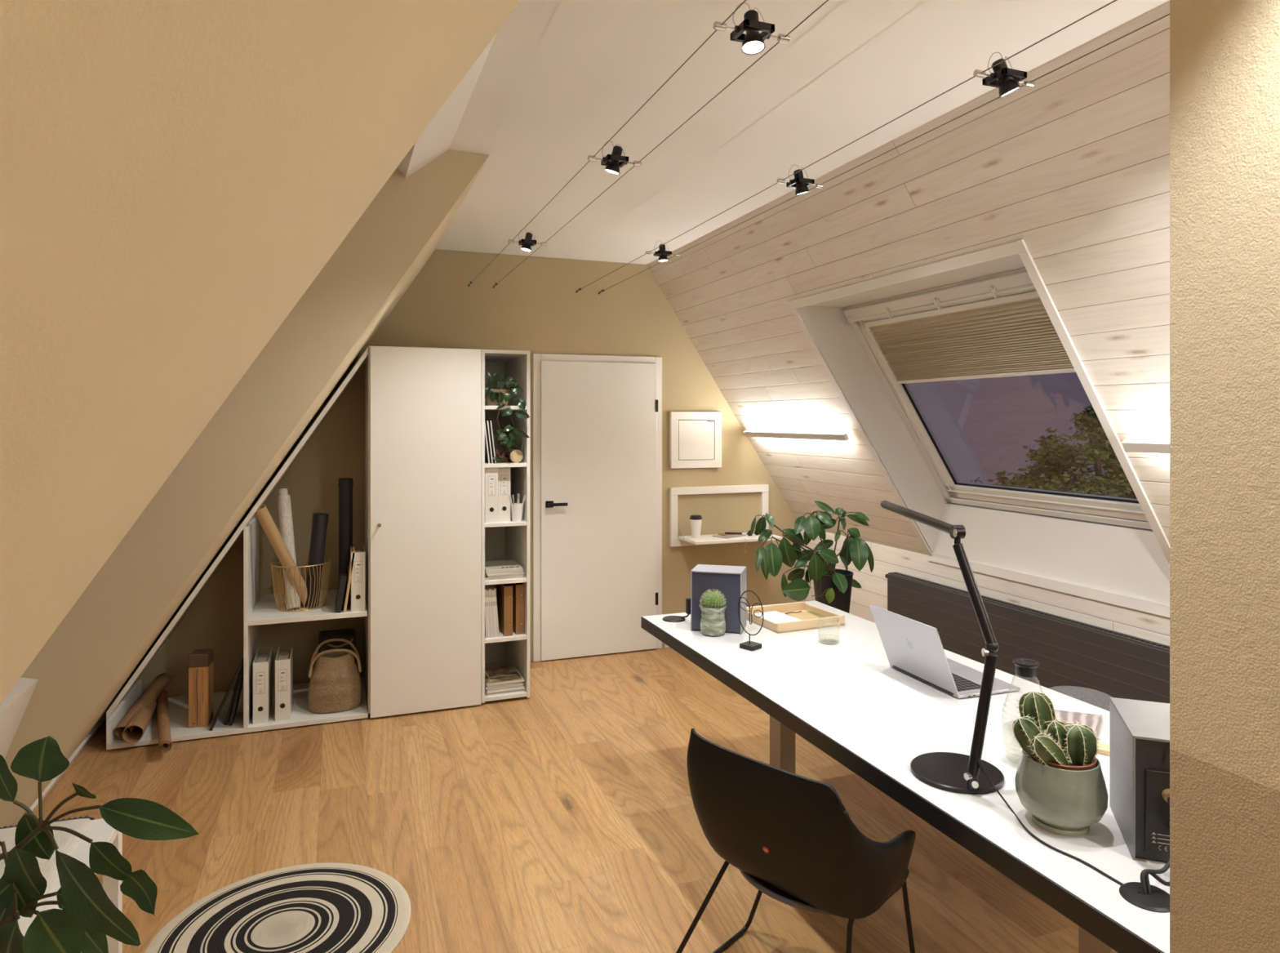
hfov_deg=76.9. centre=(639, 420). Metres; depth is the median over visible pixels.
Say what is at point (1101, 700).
stool
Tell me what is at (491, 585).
magazine
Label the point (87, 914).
plant
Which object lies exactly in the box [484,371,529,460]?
trailing plant
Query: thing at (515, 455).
ornament
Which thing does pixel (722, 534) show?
notebook
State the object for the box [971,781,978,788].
switch
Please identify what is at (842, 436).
light bar
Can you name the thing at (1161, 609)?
trim
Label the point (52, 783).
baseboard
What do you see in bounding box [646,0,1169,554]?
wall
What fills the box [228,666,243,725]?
book
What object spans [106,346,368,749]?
shelf unit
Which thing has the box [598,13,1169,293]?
cable
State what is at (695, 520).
cup
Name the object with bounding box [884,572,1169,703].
radiator
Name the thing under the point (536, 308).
wall
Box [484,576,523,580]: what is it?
magazine
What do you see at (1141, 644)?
grille
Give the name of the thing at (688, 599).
power cable
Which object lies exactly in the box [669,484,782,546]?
wall shelf
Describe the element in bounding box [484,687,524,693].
magazine
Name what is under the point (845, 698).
desk
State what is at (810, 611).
folder
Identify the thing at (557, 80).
ceiling
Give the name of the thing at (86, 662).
wall
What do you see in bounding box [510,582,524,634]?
binder
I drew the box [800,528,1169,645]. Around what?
wall
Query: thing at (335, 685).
woven bag
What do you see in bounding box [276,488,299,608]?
paper roll
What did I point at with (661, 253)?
spot lamp
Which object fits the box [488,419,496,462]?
book
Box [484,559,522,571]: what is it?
magazine
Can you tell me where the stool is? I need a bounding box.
[1048,685,1112,711]
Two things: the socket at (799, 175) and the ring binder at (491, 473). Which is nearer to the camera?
the socket at (799, 175)
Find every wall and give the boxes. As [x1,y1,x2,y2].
[0,0,519,704]
[0,150,489,827]
[119,248,799,703]
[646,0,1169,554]
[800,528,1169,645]
[1169,0,1279,952]
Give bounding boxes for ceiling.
[435,0,1169,264]
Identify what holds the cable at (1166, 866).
attached to the loudspeaker at (1140, 730)
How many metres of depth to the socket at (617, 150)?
2.70 m
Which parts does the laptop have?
lid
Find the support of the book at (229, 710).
on the shelf unit at (259, 609)
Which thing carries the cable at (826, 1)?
attached to the wall at (536, 308)
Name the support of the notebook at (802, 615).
on the wooden tray
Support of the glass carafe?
on the desk at (845, 698)
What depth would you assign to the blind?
3.78 m
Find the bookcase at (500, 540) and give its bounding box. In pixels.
[481,349,529,702]
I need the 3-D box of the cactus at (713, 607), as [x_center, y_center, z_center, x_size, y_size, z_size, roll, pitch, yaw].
[0.294,0.770,3.245,0.112,0.180,0.112,0,0,-21]
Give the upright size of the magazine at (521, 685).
0.006 m
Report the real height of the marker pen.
0.016 m
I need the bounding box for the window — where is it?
[842,266,1151,529]
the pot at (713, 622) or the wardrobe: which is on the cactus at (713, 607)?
the pot at (713, 622)
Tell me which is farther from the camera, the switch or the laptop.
the laptop
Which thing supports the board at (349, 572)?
on the shelf unit at (259, 609)
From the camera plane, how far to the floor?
3.19 m
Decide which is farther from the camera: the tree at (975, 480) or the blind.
the tree at (975, 480)
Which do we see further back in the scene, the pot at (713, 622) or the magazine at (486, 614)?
the magazine at (486, 614)
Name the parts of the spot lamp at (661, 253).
bracket frame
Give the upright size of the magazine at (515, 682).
0.010 m
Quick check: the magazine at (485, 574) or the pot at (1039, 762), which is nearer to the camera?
the pot at (1039, 762)
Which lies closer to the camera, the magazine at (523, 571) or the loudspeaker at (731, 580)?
the loudspeaker at (731, 580)
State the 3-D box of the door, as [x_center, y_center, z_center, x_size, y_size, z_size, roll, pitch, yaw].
[-0.265,0.578,5.469,0.920,2.045,0.094,0,0,-21]
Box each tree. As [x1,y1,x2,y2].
[969,476,983,483]
[987,427,1095,492]
[1029,470,1093,493]
[1055,403,1137,498]
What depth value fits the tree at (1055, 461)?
9.96 m
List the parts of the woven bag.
rope handle, rope handle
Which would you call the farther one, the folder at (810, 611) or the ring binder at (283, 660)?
the ring binder at (283, 660)
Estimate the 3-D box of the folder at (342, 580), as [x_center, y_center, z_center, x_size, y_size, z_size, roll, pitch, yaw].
[-1.629,0.926,4.387,0.059,0.192,0.220,0,0,-21]
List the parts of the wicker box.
rope handle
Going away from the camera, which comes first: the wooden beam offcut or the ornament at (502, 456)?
the wooden beam offcut
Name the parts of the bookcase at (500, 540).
panel, panel, panel, shelf, shelf, shelf, shelf, shelf, shelf, panel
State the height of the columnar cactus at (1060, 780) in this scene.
0.276 m
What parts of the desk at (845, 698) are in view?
leg, leg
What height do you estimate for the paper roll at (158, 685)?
0.153 m
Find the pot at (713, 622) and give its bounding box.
[698,604,726,636]
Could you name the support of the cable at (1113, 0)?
attached to the wall at (536, 308)
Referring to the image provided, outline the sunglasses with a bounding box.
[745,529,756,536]
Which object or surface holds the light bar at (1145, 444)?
attached to the wall at (1073, 165)
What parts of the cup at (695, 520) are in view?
lid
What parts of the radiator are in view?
panel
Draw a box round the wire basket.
[270,556,331,611]
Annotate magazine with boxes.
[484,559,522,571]
[484,568,523,572]
[484,569,523,573]
[484,570,523,574]
[484,573,523,577]
[484,574,523,578]
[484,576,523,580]
[484,585,493,637]
[484,586,489,637]
[484,586,491,637]
[484,588,488,638]
[484,665,522,684]
[484,681,522,686]
[484,682,523,688]
[484,684,523,688]
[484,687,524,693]
[484,688,523,693]
[485,684,524,692]
[485,688,524,696]
[486,571,524,576]
[486,684,522,690]
[487,584,494,637]
[488,584,497,636]
[488,584,499,636]
[1054,709,1102,735]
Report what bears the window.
in the wall at (1073, 165)
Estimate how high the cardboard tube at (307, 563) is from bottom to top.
0.401 m
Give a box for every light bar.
[742,429,848,440]
[1120,437,1169,453]
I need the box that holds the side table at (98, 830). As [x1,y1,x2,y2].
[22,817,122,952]
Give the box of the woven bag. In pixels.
[307,638,362,713]
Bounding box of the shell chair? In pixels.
[675,728,915,952]
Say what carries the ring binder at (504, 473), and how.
on the bookcase at (500, 540)
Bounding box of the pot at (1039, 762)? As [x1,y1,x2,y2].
[1027,755,1097,770]
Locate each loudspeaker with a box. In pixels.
[690,564,746,634]
[1110,697,1169,861]
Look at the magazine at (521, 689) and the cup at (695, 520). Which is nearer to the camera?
the magazine at (521, 689)
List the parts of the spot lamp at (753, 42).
rod, bracket frame, bulb, rod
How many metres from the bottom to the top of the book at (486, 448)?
0.250 m
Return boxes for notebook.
[712,533,746,538]
[718,533,742,536]
[754,610,801,622]
[784,611,820,619]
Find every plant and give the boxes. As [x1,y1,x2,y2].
[0,735,199,952]
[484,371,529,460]
[751,500,874,613]
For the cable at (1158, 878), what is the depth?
1.47 m
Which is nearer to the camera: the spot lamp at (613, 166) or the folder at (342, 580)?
the spot lamp at (613, 166)
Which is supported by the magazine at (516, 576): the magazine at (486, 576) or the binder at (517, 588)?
the magazine at (486, 576)
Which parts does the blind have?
head rail, rail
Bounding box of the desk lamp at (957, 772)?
[880,500,1004,793]
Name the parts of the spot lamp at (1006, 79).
bracket frame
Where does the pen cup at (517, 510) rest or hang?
on the bookcase at (500, 540)
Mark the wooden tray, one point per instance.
(832, 619)
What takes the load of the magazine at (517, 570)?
on the magazine at (522, 571)
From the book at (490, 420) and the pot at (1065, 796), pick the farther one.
the book at (490, 420)
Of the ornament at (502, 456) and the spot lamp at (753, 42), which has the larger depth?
the ornament at (502, 456)
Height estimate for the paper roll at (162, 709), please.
0.055 m
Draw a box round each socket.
[524,231,532,239]
[611,145,622,161]
[658,244,665,250]
[743,9,759,31]
[793,168,803,184]
[991,57,1008,81]
[1161,788,1169,802]
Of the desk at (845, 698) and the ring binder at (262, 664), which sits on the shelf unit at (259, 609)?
the ring binder at (262, 664)
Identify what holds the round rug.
on the floor
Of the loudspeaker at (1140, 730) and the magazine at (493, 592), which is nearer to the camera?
the loudspeaker at (1140, 730)
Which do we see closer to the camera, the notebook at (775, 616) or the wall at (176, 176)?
the wall at (176, 176)
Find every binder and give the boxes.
[253,647,272,724]
[275,644,293,720]
[350,544,364,611]
[484,466,497,523]
[496,583,512,635]
[497,466,510,521]
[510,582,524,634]
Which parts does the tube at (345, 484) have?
lid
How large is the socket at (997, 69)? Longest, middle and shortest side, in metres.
0.052 x 0.033 x 0.033 m
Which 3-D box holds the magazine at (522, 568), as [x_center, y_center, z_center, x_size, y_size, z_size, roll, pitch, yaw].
[-0.819,0.858,4.732,0.216,0.006,0.280,0,0,-20]
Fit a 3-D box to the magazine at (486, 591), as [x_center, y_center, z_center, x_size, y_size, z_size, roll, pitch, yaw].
[-0.899,1.097,4.666,0.023,0.272,0.211,0,0,-21]
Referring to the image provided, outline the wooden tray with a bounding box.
[746,601,844,633]
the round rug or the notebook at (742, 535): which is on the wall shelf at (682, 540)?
the notebook at (742, 535)
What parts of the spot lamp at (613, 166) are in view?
bulb, bracket frame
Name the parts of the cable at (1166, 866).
cord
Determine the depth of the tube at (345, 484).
4.53 m
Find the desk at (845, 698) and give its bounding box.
[640,600,1169,952]
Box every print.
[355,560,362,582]
[490,475,495,495]
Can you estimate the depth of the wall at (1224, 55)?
1.05 m
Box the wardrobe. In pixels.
[364,345,481,717]
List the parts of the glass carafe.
lid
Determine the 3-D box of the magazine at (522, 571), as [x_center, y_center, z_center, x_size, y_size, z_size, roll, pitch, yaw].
[-0.820,0.870,4.730,0.212,0.008,0.281,0,0,-21]
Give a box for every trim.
[0,676,38,758]
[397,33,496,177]
[786,239,1169,565]
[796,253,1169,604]
[926,552,1169,617]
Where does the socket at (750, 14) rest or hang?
attached to the spot lamp at (753, 42)
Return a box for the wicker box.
[318,627,355,662]
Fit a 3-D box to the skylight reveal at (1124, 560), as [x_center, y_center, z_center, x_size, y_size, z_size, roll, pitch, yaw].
[1.680,0.070,3.873,1.221,1.444,1.586,0,0,-21]
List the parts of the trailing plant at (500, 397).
woven pot, stem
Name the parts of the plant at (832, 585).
pot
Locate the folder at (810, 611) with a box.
[807,610,826,617]
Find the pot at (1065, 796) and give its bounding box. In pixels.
[1014,749,1108,835]
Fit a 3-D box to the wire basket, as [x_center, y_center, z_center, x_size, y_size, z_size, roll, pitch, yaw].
[-1.858,0.898,4.419,0.310,0.247,0.310,0,0,-21]
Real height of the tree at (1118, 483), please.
4.818 m
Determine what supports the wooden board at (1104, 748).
on the desk at (845, 698)
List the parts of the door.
handle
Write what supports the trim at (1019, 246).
attached to the wall at (1073, 165)
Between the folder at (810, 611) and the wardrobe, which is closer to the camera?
the folder at (810, 611)
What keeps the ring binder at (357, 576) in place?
on the shelf unit at (259, 609)
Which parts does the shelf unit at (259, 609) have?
panel, panel, panel, shelf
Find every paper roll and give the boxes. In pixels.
[112,672,172,740]
[122,697,158,742]
[156,689,171,752]
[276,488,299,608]
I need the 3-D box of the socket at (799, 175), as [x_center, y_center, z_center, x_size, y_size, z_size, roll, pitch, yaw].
[0.585,-0.895,2.964,0.033,0.052,0.033,-18,8,-28]
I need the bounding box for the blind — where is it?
[863,289,1075,383]
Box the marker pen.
[724,532,742,533]
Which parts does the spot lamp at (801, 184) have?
bracket frame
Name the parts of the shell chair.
sled leg, sled leg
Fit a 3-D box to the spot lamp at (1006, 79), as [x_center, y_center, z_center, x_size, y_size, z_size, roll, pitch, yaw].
[0.931,-0.885,2.059,0.188,0.114,0.074,0,0,-21]
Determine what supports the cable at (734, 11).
attached to the wall at (536, 308)
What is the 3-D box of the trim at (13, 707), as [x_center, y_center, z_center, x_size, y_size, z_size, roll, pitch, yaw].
[-2.307,1.045,1.435,1.391,1.110,2.310,0,0,-21]
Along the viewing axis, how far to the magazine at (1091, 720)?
2.29 m
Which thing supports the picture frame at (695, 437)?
attached to the wall at (536, 308)
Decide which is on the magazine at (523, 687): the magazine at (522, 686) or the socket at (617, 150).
the magazine at (522, 686)
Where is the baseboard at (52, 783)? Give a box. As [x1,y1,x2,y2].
[30,707,109,812]
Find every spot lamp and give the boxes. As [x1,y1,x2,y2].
[508,228,546,251]
[587,140,641,174]
[645,240,679,262]
[713,2,790,54]
[777,164,823,195]
[973,52,1035,97]
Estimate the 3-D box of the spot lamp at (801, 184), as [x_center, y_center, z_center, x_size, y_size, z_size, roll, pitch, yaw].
[0.590,-0.886,2.967,0.188,0.112,0.074,0,0,-21]
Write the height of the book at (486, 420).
0.250 m
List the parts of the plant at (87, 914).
stem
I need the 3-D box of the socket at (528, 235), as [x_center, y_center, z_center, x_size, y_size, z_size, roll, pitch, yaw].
[-0.548,-0.895,3.961,0.033,0.052,0.033,14,-6,-25]
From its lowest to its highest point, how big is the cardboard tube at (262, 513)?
0.562 m
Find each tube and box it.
[254,504,306,604]
[300,547,310,603]
[304,512,328,606]
[337,477,353,602]
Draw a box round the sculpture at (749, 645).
[737,590,764,650]
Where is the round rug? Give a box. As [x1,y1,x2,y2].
[144,862,411,952]
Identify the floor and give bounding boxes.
[33,647,1078,952]
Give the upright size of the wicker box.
0.330 m
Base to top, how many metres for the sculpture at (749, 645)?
0.218 m
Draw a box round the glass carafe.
[1000,657,1043,765]
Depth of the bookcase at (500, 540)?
4.72 m
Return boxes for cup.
[510,502,524,521]
[689,515,702,537]
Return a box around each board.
[342,546,355,611]
[1097,741,1110,755]
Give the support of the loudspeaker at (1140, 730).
on the desk at (845, 698)
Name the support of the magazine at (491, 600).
on the bookcase at (500, 540)
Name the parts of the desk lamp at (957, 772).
arm, arm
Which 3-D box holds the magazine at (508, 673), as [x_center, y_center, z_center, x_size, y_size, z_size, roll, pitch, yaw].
[-0.821,1.488,4.725,0.208,0.006,0.275,0,0,-21]
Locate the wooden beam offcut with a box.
[188,648,213,727]
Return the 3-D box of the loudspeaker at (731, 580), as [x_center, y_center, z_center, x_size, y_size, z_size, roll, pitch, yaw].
[0.328,0.737,3.341,0.208,0.246,0.159,0,0,15]
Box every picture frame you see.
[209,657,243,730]
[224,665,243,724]
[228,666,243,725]
[669,411,721,468]
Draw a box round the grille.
[888,572,1169,651]
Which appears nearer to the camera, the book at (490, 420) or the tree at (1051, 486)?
the book at (490, 420)
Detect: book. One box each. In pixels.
[484,419,490,463]
[485,419,493,462]
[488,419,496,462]
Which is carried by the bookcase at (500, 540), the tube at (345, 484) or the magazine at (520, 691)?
the magazine at (520, 691)
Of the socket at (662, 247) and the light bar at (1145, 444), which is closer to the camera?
the light bar at (1145, 444)
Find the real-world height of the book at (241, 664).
0.333 m
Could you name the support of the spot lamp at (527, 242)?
hanging from the cable at (734, 11)
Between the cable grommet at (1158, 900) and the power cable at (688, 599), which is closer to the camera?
the cable grommet at (1158, 900)
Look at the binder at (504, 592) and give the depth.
4.62 m
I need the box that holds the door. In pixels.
[533,353,662,662]
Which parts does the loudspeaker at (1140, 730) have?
panel, panel, connector plate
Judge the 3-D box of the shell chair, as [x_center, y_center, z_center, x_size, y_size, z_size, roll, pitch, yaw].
[0.403,1.198,2.130,0.462,0.804,0.680,0,0,-44]
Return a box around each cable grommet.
[662,615,685,622]
[1119,881,1169,912]
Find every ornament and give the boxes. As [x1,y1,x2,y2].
[495,448,511,462]
[504,448,523,462]
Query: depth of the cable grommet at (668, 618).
3.46 m
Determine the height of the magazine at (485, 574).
0.010 m
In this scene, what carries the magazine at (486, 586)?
on the bookcase at (500, 540)
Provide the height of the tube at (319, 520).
0.506 m
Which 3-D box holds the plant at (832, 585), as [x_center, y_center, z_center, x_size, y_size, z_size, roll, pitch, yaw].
[0.913,0.781,4.244,0.668,0.708,0.385,0,0,-21]
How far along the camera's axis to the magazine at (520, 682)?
4.60 m
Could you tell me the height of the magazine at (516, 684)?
0.008 m
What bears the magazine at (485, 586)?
on the bookcase at (500, 540)
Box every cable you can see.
[467,0,746,286]
[493,0,828,288]
[575,0,1116,293]
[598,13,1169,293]
[678,597,690,617]
[976,757,1142,893]
[1140,796,1169,894]
[1144,873,1169,893]
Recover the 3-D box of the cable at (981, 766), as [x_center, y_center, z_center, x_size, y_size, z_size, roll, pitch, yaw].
[0.834,0.818,1.650,0.041,0.091,0.421,0,0,-14]
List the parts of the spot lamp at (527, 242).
bracket frame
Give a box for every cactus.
[698,588,726,636]
[1009,688,1108,835]
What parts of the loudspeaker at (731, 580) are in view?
panel, panel, panel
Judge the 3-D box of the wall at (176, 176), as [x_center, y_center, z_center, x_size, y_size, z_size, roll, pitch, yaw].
[-0.721,0.255,-0.591,2.935,2.690,2.600,0,0,-21]
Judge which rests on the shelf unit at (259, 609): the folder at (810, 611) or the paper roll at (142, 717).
the paper roll at (142, 717)
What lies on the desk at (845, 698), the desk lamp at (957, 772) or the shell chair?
the desk lamp at (957, 772)
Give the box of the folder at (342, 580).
[334,569,346,612]
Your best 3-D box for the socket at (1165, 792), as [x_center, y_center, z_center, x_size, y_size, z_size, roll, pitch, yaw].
[1.020,0.724,1.550,0.026,0.026,0.013,0,0,21]
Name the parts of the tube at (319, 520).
lid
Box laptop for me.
[868,604,1020,698]

